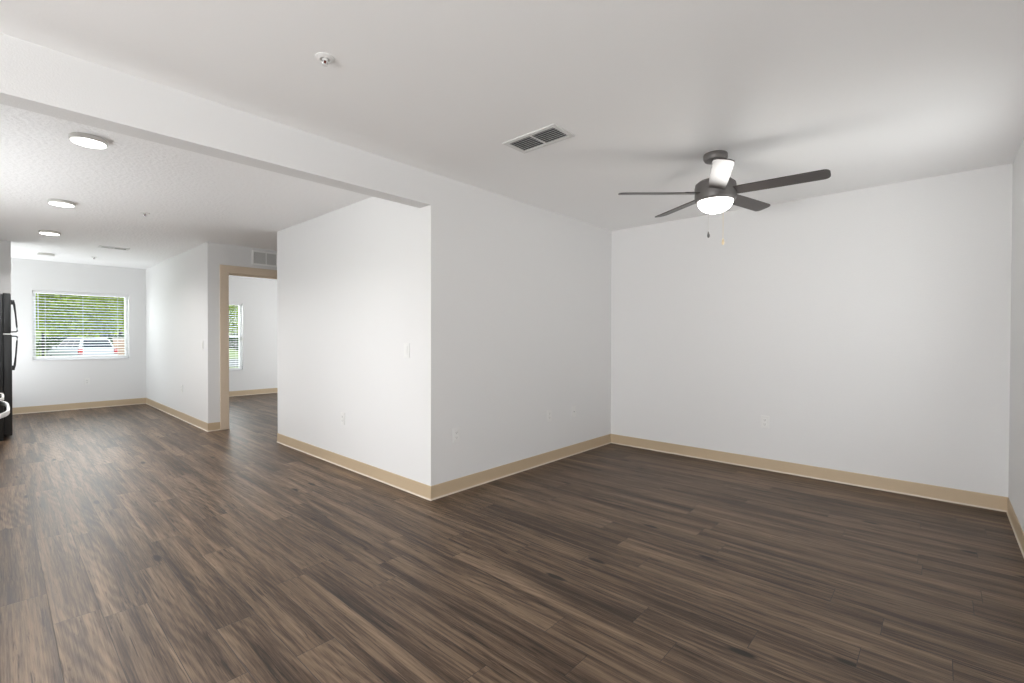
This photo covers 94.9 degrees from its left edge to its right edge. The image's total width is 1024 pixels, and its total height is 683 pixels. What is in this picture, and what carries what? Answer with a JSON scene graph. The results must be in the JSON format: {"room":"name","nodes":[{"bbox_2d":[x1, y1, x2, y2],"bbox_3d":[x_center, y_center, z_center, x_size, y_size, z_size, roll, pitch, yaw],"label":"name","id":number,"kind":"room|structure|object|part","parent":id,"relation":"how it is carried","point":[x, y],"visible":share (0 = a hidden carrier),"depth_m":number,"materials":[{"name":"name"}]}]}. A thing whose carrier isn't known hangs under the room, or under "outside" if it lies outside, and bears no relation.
{"room":"empty living room","nodes":[
{"label":"empty living room","id":0,"kind":"room"},
{"bbox_2d":[0,401,9,418],"bbox_3d":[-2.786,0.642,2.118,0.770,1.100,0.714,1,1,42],"label":"handle","id":1,"kind":"object","parent":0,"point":[6,404],"visible":1,"depth_m":2.26,"materials":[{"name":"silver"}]},
{"bbox_2d":[0,240,10,334],"bbox_3d":[-6.662,-0.062,5.694,0.120,2.415,0.812,1,1,42],"label":"wall","id":2,"kind":"structure","parent":0,"point":[5,246],"depth_m":5.91,"materials":[{"name":"white paint"}]},
{"bbox_2d":[11,258,277,407],"bbox_3d":[-6.050,-0.095,9.159,0.150,2.415,7.000,1,1,42],"label":"wall","id":3,"kind":"structure","parent":0,"point":[50,382],"depth_m":8.06,"materials":[{"name":"white paint"}]},
{"bbox_2d":[12,398,145,414],"bbox_3d":[-7.429,1.073,7.540,0.010,0.106,2.496,1,1,42],"label":"baseboard","id":4,"kind":"structure","parent":3,"relation":"attached to","point":[84,405],"depth_m":7.78,"materials":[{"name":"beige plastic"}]},
{"bbox_2d":[32,293,127,360],"bbox_3d":[-7.200,-0.257,7.881,0.157,1.117,1.193,1,1,42],"label":"window","id":5,"kind":"structure","parent":3,"relation":"in","point":[33,294],"depth_m":7.74,"materials":[{"name":"white plastic"}]},
{"bbox_2d":[32,290,127,358],"bbox_3d":[-7.180,-0.271,7.862,0.068,1.084,1.181,1,1,42],"label":"window blind","id":6,"kind":"object","parent":5,"relation":"attached to","point":[33,291],"visible":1,"depth_m":7.81,"materials":[{"name":"white plastic"}]},
{"bbox_3d":[-7.186,0.260,7.872,0.050,0.022,1.181,1,1,42],"label":"rail","id":7,"kind":"part","parent":6,"relation":"part of","materials":[{"name":"white plastic"}]},
{"bbox_3d":[-7.180,0.295,7.866,0.097,0.013,1.193,1,1,42],"label":"sill","id":8,"kind":"part","parent":5,"relation":"part of","materials":[{"name":"white plastic"}]},
{"bbox_2d":[84,378,89,384],"bbox_3d":[-7.123,0.671,7.872,0.009,0.115,0.070,1,1,42],"label":"wall outlet","id":9,"kind":"object","parent":3,"relation":"attached to","point":[86,380],"visible":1,"depth_m":7.87,"materials":[{"name":"white plastic"}]},
{"bbox_2d":[229,305,242,370],"bbox_3d":[-5.899,-0.095,9.312,0.157,1.368,0.991,1,1,42],"label":"window","id":10,"kind":"structure","parent":3,"relation":"in","point":[239,307],"depth_m":9.68,"materials":[{"name":"white plastic"}]},
{"bbox_2d":[229,303,241,368],"bbox_3d":[-5.878,-0.109,9.294,0.068,1.335,0.979,1,1,42],"label":"window blind","id":11,"kind":"object","parent":10,"relation":"attached to","point":[237,304],"visible":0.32,"depth_m":9.57,"materials":[{"name":"white plastic"}]},
{"bbox_2d":[229,388,277,396],"bbox_3d":[-5.140,1.052,10.054,0.010,0.106,4.064,1,1,42],"label":"baseboard","id":12,"kind":"structure","parent":3,"relation":"attached to","point":[269,390],"depth_m":9.78,"materials":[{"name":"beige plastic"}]},
{"bbox_2d":[146,243,204,421],"bbox_3d":[-5.237,-0.075,7.304,3.550,2.415,0.120,1,1,42],"label":"wall","id":13,"kind":"structure","parent":0,"point":[175,286],"depth_m":6.96,"materials":[{"name":"white paint"}]},
{"bbox_2d":[146,398,207,431],"bbox_3d":[-5.235,1.081,7.224,3.681,0.106,0.010,1,1,42],"label":"baseboard","id":14,"kind":"structure","parent":13,"relation":"attached to","point":[191,420],"depth_m":6.92,"materials":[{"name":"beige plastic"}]},
{"bbox_2d":[205,242,276,422],"bbox_3d":[-2.512,-0.071,7.571,0.120,2.415,4.184,1,1,42],"label":"wall","id":15,"kind":"structure","parent":0,"point":[216,254],"depth_m":6.04,"materials":[{"name":"white paint"}]},
{"bbox_2d":[208,422,219,431],"bbox_3d":[-2.470,1.085,7.535,0.010,0.106,4.194,1,1,42],"label":"baseboard","id":16,"kind":"structure","parent":15,"relation":"attached to","point":[215,426],"depth_m":6.04,"materials":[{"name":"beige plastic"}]},
{"bbox_2d":[220,265,276,429],"bbox_3d":[-3.468,0.073,6.522,0.152,2.144,1.073,1,1,42],"label":"door frame","id":17,"kind":"structure","parent":15,"relation":"in","point":[225,270],"depth_m":6.12,"materials":[{"name":"beige paint"}]},
{"bbox_2d":[252,250,276,266],"bbox_3d":[-3.300,-1.142,6.593,0.012,0.196,0.644,1,1,42],"label":"air vent","id":18,"kind":"object","parent":15,"relation":"in","point":[262,258],"visible":0.52,"depth_m":6.47,"materials":[{"name":"white metal"}]},
{"bbox_2d":[277,173,611,485],"bbox_3d":[-0.359,-0.057,5.854,2.827,2.433,3.826,1,1,42],"label":"wall partition","id":19,"kind":"structure","parent":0,"point":[502,304],"depth_m":4.15,"materials":[{"name":"white paint"}]},
{"bbox_2d":[404,343,409,357],"bbox_3d":[-0.829,0.070,3.688,0.070,0.115,0.011,1,1,42],"label":"light switch","id":20,"kind":"object","parent":19,"relation":"attached to","point":[406,345],"visible":1,"depth_m":3.68,"materials":[{"name":"white plastic"}]},
{"bbox_2d":[277,433,610,500],"bbox_3d":[-0.365,1.107,5.862,2.848,0.106,3.836,1,1,42],"label":"baseboard","id":21,"kind":"structure","parent":19,"relation":"attached to","point":[430,493],"depth_m":4.15,"materials":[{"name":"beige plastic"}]},
{"bbox_2d":[453,427,459,442],"bbox_3d":[-0.435,0.733,3.674,0.009,0.115,0.070,1,1,42],"label":"wall outlet","id":22,"kind":"object","parent":19,"relation":"attached to","point":[456,431],"visible":1,"depth_m":3.67,"materials":[{"name":"white plastic"}]},
{"bbox_2d":[547,409,551,421],"bbox_3d":[0.362,0.718,4.549,0.009,0.115,0.070,1,1,42],"label":"wall outlet","id":23,"kind":"object","parent":19,"relation":"attached to","point":[549,412],"visible":1,"depth_m":4.54,"materials":[{"name":"white plastic"}]},
{"bbox_2d":[572,406,575,416],"bbox_3d":[0.640,0.724,4.852,0.013,0.115,0.070,1,1,42],"label":"outlet","id":24,"kind":"object","parent":19,"relation":"attached to","point":[573,407],"visible":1,"depth_m":4.85,"materials":[{"name":"white plastic"}]},
{"bbox_2d":[0,393,1023,682],"bbox_3d":[-3.171,1.230,4.168,11.250,0.120,10.520,1,1,42],"label":"floor","id":25,"kind":"structure","parent":0,"point":[140,543],"depth_m":2.45,"materials":[{"name":"brown wood"}]},
{"bbox_2d":[0,293,17,440],"bbox_3d":[-6.299,0.293,5.465,0.688,1.712,0.757,1,1,42],"label":"refrigerator","id":26,"kind":"object","parent":25,"relation":"on","point":[6,367],"visible":1,"depth_m":5.44,"materials":[{"name":"black metal"}]},
{"bbox_3d":[-6.104,-0.330,5.671,0.688,0.469,0.064,1,1,42],"label":"freezer door","id":27,"kind":"part","parent":26,"relation":"part of","materials":[{"name":"black metal"}]},
{"bbox_3d":[-6.104,0.504,5.682,0.688,1.177,0.070,1,1,42],"label":"door","id":28,"kind":"part","parent":26,"relation":"part of","materials":[{"name":"black metal"}]},
{"bbox_3d":[-5.862,-0.297,5.530,0.032,0.384,0.065,1,1,42],"label":"handle","id":29,"kind":"part","parent":26,"relation":"part of","materials":[{"name":"black plastic"}]},
{"bbox_3d":[-5.863,0.133,5.534,0.032,0.409,0.065,1,1,42],"label":"handle","id":30,"kind":"part","parent":26,"relation":"part of","materials":[{"name":"black plastic"}]},
{"bbox_2d":[0,0,1023,280],"bbox_3d":[-3.165,-1.329,4.142,11.250,0.168,10.520,1,1,42],"label":"ceiling","id":31,"kind":"structure","parent":0,"point":[869,93],"depth_m":2.41,"materials":[{"name":"white paint"}]},
{"bbox_2d":[37,252,54,256],"bbox_3d":[-6.784,-1.265,6.838,0.180,0.033,0.180,1,1,42],"label":"recessed light","id":32,"kind":"object","parent":31,"relation":"in","point":[38,253],"visible":1,"depth_m":6.80,"materials":[{"name":"grey plastic"}]},
{"bbox_2d":[38,230,59,235],"bbox_3d":[-5.305,-1.246,5.388,0.180,0.033,0.180,1,1,42],"label":"recessed light","id":33,"kind":"object","parent":31,"relation":"in","point":[46,232],"visible":1,"depth_m":5.35,"materials":[{"name":"grey plastic"}]},
{"bbox_2d":[40,232,58,235],"bbox_3d":[-5.305,-1.234,5.388,0.162,0.008,0.162,1,1,42],"label":"diffuser","id":34,"kind":"object","parent":33,"relation":"attached to","point":[46,233],"depth_m":5.36,"materials":[{"name":"white"}]},
{"bbox_2d":[47,199,74,206],"bbox_3d":[-4.009,-1.231,4.181,0.180,0.033,0.180,1,1,42],"label":"recessed light","id":35,"kind":"object","parent":31,"relation":"in","point":[57,202],"visible":1,"depth_m":4.14,"materials":[{"name":"grey plastic"}]},
{"bbox_2d":[49,202,73,206],"bbox_3d":[-4.009,-1.218,4.181,0.162,0.008,0.162,1,1,42],"label":"diffuser","id":36,"kind":"object","parent":35,"relation":"attached to","point":[63,204],"depth_m":4.17,"materials":[{"name":"white plastic"}]},
{"bbox_2d":[68,132,107,148],"bbox_3d":[-2.563,-1.214,2.844,0.180,0.033,0.180,1,1,42],"label":"recessed light","id":37,"kind":"object","parent":31,"relation":"in","point":[83,139],"visible":1,"depth_m":2.81,"materials":[{"name":"grey plastic"}]},
{"bbox_2d":[71,137,105,148],"bbox_3d":[-2.563,-1.201,2.844,0.162,0.008,0.162,1,1,42],"label":"diffuser","id":38,"kind":"object","parent":37,"relation":"attached to","point":[91,142],"depth_m":2.83,"materials":[{"name":"white plastic"}]},
{"bbox_2d":[98,245,128,250],"bbox_3d":[-5.404,-1.269,6.377,0.170,0.008,0.320,1,1,42],"label":"ceiling vent","id":39,"kind":"object","parent":31,"relation":"in","point":[99,246],"visible":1,"depth_m":6.34,"materials":[{"name":"white metal"}]},
{"bbox_2d":[0,33,430,207],"bbox_3d":[-2.795,-1.113,1.166,0.137,0.238,6.374,1,1,42],"label":"beam","id":40,"kind":"structure","parent":31,"relation":"attached to","point":[36,78],"depth_m":2.35,"materials":[{"name":"white paint"}]},
{"bbox_2d":[315,52,334,66],"bbox_3d":[-0.814,-1.219,2.046,0.080,0.033,0.080,1,1,42],"label":"sprinkler","id":41,"kind":"object","parent":31,"relation":"attached to","point":[325,56],"visible":1,"depth_m":2.04,"materials":[{"name":"white plastic"}]},
{"bbox_2d":[503,124,574,153],"bbox_3d":[0.161,-1.238,2.882,0.405,0.008,0.212,1,1,42],"label":"ceiling vent","id":42,"kind":"object","parent":31,"relation":"in","point":[553,133],"visible":1,"depth_m":2.87,"materials":[{"name":"white metal"}]},
{"bbox_2d":[618,150,830,244],"bbox_3d":[1.387,-0.931,3.104,1.196,0.621,1.221,1,1,42],"label":"ceiling fan","id":43,"kind":"object","parent":31,"relation":"hanging from","point":[715,194],"visible":1,"depth_m":3.02,"materials":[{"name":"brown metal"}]},
{"bbox_3d":[0.974,-0.985,3.127,0.521,0.029,0.111,0,1,1],"label":"blade","id":44,"kind":"part","parent":43,"relation":"part of","materials":[{"name":"brown wood"}]},
{"bbox_3d":[1.242,-0.988,3.478,0.111,0.029,0.521,0,1,-17],"label":"blade","id":45,"kind":"part","parent":43,"relation":"part of","materials":[{"name":"brown wood"}]},
{"bbox_3d":[1.225,-0.980,2.764,0.111,0.029,0.521,0,1,19],"label":"blade","id":46,"kind":"part","parent":43,"relation":"part of","materials":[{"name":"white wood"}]},
{"bbox_3d":[1.658,-0.985,3.332,0.521,0.029,0.111,0,1,-35],"label":"blade","id":47,"kind":"part","parent":43,"relation":"part of","materials":[{"name":"brown wood"}]},
{"bbox_3d":[1.648,-0.981,2.891,0.521,0.029,0.111,1,1,37],"label":"blade","id":48,"kind":"part","parent":43,"relation":"part of","materials":[{"name":"brown wood"}]},
{"bbox_2d":[611,163,1012,496],"bbox_3d":[2.355,-0.035,4.375,3.378,2.433,0.120,1,1,42],"label":"wall","id":49,"kind":"structure","parent":0,"point":[870,327],"depth_m":3.96,"materials":[{"name":"white paint"}]},
{"bbox_2d":[761,415,768,428],"bbox_3d":[2.326,0.742,4.321,0.070,0.115,0.009,1,1,42],"label":"wall outlet","id":50,"kind":"object","parent":49,"relation":"attached to","point":[764,419],"visible":1,"depth_m":4.32,"materials":[{"name":"white plastic"}]},
{"bbox_2d":[611,434,1007,511],"bbox_3d":[2.301,1.129,4.346,3.158,0.106,0.010,1,1,42],"label":"baseboard","id":51,"kind":"structure","parent":49,"relation":"attached to","point":[969,498],"depth_m":3.98,"materials":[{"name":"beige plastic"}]},
{"bbox_2d":[1008,138,1023,531],"bbox_3d":[0.503,0.005,-0.079,0.120,2.433,8.961,1,1,42],"label":"wall","id":52,"kind":"structure","parent":0,"point":[1016,416],"depth_m":2.99,"materials":[{"name":"white paint"}]},
{"bbox_2d":[1006,497,1023,557],"bbox_3d":[0.452,1.169,-0.023,0.010,0.106,8.961,1,1,42],"label":"baseboard","id":53,"kind":"structure","parent":52,"relation":"attached to","point":[1019,534],"depth_m":2.90,"materials":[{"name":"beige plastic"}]},
{"label":"outside","id":54,"kind":"structure","parent":0,"visible":0},
{"bbox_2d":[36,330,237,367],"bbox_3d":[-34.607,-0.891,51.785,99.085,7.000,120.000,1,1,42],"label":"lawn","id":55,"kind":"structure","parent":54,"point":[232,354],"depth_m":46.16,"materials":[{"name":"green plant"}]},
{"bbox_2d":[41,333,43,355],"bbox_3d":[-20.874,0.602,20.902,0.080,1.950,0.080,1,1,42],"label":"post","id":56,"kind":"object","parent":55,"relation":"on","point":[42,336],"visible":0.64,"depth_m":20.88,"materials":[{"name":"black"}]},
{"bbox_2d":[36,336,76,350],"bbox_3d":[-38.885,0.211,40.364,2.485,1.476,3.127,1,1,42],"label":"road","id":57,"kind":"structure","parent":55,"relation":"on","point":[56,338],"depth_m":39.57,"materials":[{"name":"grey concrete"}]},
{"bbox_2d":[35,293,99,337],"bbox_3d":[-43.515,-4.631,44.783,6.265,10.870,6.546,1,1,42],"label":"leafy tree","id":58,"kind":"object","parent":55,"relation":"on","point":[39,299],"visible":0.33,"depth_m":43.84,"materials":[{"name":"green plant"}]},
{"bbox_2d":[69,296,120,337],"bbox_3d":[-47.100,-4.512,52.724,6.418,10.405,5.848,1,1,42],"label":"leafy tree","id":59,"kind":"object","parent":55,"relation":"on","point":[99,325],"visible":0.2,"depth_m":51.85,"materials":[{"name":"green plant"}]},
{"bbox_2d":[100,335,123,343],"bbox_3d":[-36.479,0.143,43.123,2.425,1.883,3.175,1,1,42],"label":"bush","id":60,"kind":"object","parent":55,"relation":"on","point":[109,337],"visible":0.15,"depth_m":42.46,"materials":[{"name":"green plant"}]},
{"bbox_2d":[111,297,123,331],"bbox_3d":[-38.151,-4.992,49.546,5.902,11.520,6.160,1,1,42],"label":"leafy tree","id":61,"kind":"object","parent":55,"relation":"on","point":[120,311],"visible":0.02,"depth_m":48.30,"materials":[{"name":"green plant"}]},
{"bbox_2d":[112,338,124,355],"bbox_3d":[-31.251,0.472,42.926,0.340,1.550,8.100,1,1,42],"label":"wall","id":62,"kind":"structure","parent":55,"relation":"on","point":[114,339],"depth_m":40.23,"materials":[{"name":"brick"}]},
{"bbox_2d":[229,305,237,333],"bbox_3d":[-33.786,-4.983,55.444,6.570,11.403,5.085,0,1,26],"label":"leafy tree","id":63,"kind":"object","parent":55,"relation":"on","point":[233,309],"visible":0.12,"depth_m":54.04,"materials":[{"name":"green plant"}]},
{"bbox_2d":[229,333,237,349],"bbox_3d":[-29.517,0.069,50.688,2.345,2.106,3.001,1,1,42],"label":"bush","id":64,"kind":"object","parent":55,"relation":"on","point":[233,343],"visible":0.26,"depth_m":49.97,"materials":[{"name":"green plant"}]},
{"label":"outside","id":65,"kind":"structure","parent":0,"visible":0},
{"bbox_2d":[229,358,238,366],"bbox_3d":[-20.263,1.450,31.983,11.000,0.030,60.000,1,1,42],"label":"parking lot","id":66,"kind":"structure","parent":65,"point":[231,364],"depth_m":29.89,"materials":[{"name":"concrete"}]},
{"bbox_2d":[46,337,117,356],"bbox_3d":[-25.927,0.604,28.276,4.696,1.710,2.160,0,1,28],"label":"car","id":67,"kind":"object","parent":66,"relation":"on","point":[82,346],"visible":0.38,"depth_m":27.31,"materials":[{"name":"grey paint"}]}
]}

